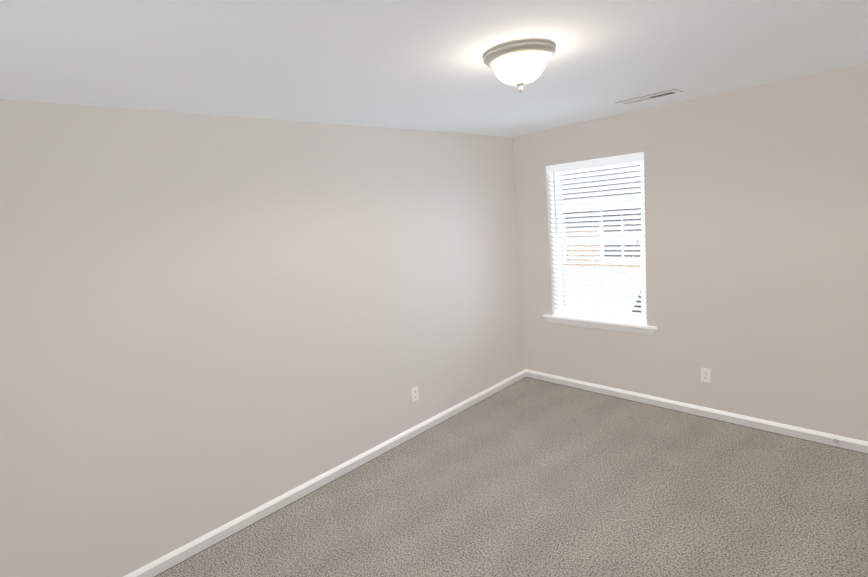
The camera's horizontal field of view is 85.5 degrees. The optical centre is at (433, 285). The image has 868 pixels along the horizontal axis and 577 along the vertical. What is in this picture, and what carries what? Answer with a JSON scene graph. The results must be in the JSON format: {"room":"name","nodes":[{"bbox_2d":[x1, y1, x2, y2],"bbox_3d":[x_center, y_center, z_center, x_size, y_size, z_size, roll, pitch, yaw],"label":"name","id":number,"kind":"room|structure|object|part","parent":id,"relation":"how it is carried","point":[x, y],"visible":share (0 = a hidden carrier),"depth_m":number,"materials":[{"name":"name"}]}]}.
{"room":"empty bedroom","nodes":[
{"label":"empty bedroom","id":0,"kind":"room"},
{"bbox_2d":[0,99,524,576],"bbox_3d":[-0.697,0.128,3.315,4.300,2.440,0.120,-14,13,-43],"label":"wall","id":1,"kind":"structure","parent":0,"point":[208,323],"depth_m":2.68,"materials":[{"name":"paint"}]},
{"bbox_2d":[124,370,525,576],"bbox_3d":[-0.548,1.290,3.454,4.272,0.083,0.014,-14,13,-43],"label":"baseboard","id":2,"kind":"structure","parent":1,"relation":"attached to","point":[166,562],"depth_m":3.12,"materials":[{"name":"white paint"}]},
{"bbox_2d":[411,386,418,401],"bbox_3d":[-0.156,0.883,3.822,0.070,0.115,0.014,-14,13,-43],"label":"outlet","id":3,"kind":"object","parent":1,"relation":"attached to","point":[415,394],"visible":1,"depth_m":3.82,"materials":[{"name":"white plastic"}]},
{"bbox_2d":[0,0,867,136],"bbox_3d":[0.796,-1.007,1.524,4.580,0.100,4.640,-14,13,-43],"label":"ceiling","id":4,"kind":"structure","parent":0,"point":[411,64],"depth_m":1.93,"materials":[{"name":"white paint"}]},
{"bbox_2d":[482,37,555,91],"bbox_3d":[0.364,-0.907,1.992,0.307,0.168,0.307,-14,13,-43],"label":"ceiling light","id":5,"kind":"object","parent":4,"relation":"attached to","point":[520,62],"visible":1,"depth_m":1.90,"materials":[{"name":"white glass"}]},
{"bbox_3d":[0.365,-0.905,1.993,0.227,0.094,0.227,-14,13,-43],"label":"lamp shade","id":6,"kind":"part","parent":5,"relation":"part of","materials":[{"name":"white glass"}]},
{"bbox_2d":[616,89,681,105],"bbox_3d":[1.466,-1.283,3.212,0.154,0.009,0.394,-14,13,-43],"label":"ceiling vent","id":7,"kind":"object","parent":4,"relation":"in","point":[651,97],"visible":0.98,"depth_m":3.19,"materials":[{"name":"white metal"}]},
{"bbox_2d":[156,377,867,576],"bbox_3d":[1.016,1.491,1.927,4.580,0.100,4.640,-14,13,-43],"label":"floor","id":8,"kind":"structure","parent":0,"point":[527,477],"depth_m":2.81,"materials":[{"name":"carpet"}]},
{"bbox_2d":[512,63,867,441],"bbox_3d":[2.466,-0.140,3.244,0.160,2.440,4.640,-14,13,-43],"label":"wall","id":9,"kind":"structure","parent":0,"point":[756,227],"depth_m":3.38,"materials":[{"name":"paint"}]},
{"bbox_2d":[543,164,657,335],"bbox_3d":[1.461,-0.359,4.202,0.206,1.498,1.075,-14,13,-43],"label":"window","id":10,"kind":"structure","parent":9,"relation":"in","point":[619,314],"depth_m":4.25,"materials":[{"name":"white plastic"}]},
{"bbox_2d":[547,152,646,323],"bbox_3d":[1.440,-0.394,4.178,0.064,1.414,0.889,-14,13,-43],"label":"window blinds","id":11,"kind":"object","parent":10,"relation":"attached to","point":[634,159],"visible":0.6,"depth_m":4.14,"materials":[{"name":"white plastic"}]},
{"bbox_2d":[553,172,566,313],"bbox_3d":[1.192,-0.396,4.416,0.079,1.357,0.025,-7,9,-11],"label":"blind cord","id":12,"kind":"object","parent":11,"relation":"attached to","point":[553,172],"depth_m":4.37,"materials":[{"name":"white fabric"}]},
{"bbox_2d":[592,168,599,316],"bbox_3d":[1.445,-0.381,4.185,0.043,1.357,0.002,-14,13,-43],"label":"blind cord","id":13,"kind":"object","parent":11,"relation":"attached to","point":[594,232],"depth_m":4.19,"materials":[{"name":"white fabric"}]},
{"bbox_2d":[631,187,637,306],"bbox_3d":[1.677,-0.359,3.923,0.030,1.357,0.088,-4,9,4],"label":"blind cord","id":14,"kind":"object","parent":11,"relation":"attached to","point":[633,187],"depth_m":3.93,"materials":[{"name":"white fabric"}]},
{"bbox_2d":[525,369,867,454],"bbox_3d":[2.085,1.003,3.796,0.014,0.083,3.200,-14,13,-43],"label":"baseboard","id":15,"kind":"structure","parent":9,"relation":"attached to","point":[845,443],"depth_m":3.67,"materials":[{"name":"white paint"}]},
{"bbox_2d":[701,368,710,382],"bbox_3d":[2.133,0.703,3.681,0.014,0.115,0.070,-14,13,-43],"label":"outlet","id":16,"kind":"object","parent":9,"relation":"attached to","point":[705,374],"visible":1,"depth_m":3.67,"materials":[{"name":"white plastic"}]},
{"label":"outside","id":17,"kind":"structure","parent":0,"visible":0},
{"bbox_3d":[26.120,-2.087,29.647,69.500,0.200,90.000,-14,13,-43],"label":"ground","id":18,"kind":"structure","parent":17,"visible":0},
{"bbox_2d":[562,165,640,312],"bbox_3d":[4.537,-1.710,14.980,9.950,7.450,13.200,-14,13,-43],"label":"house","id":19,"kind":"structure","parent":18,"relation":"on","point":[639,306],"depth_m":10.67,"materials":[{"name":"white"}]}
]}

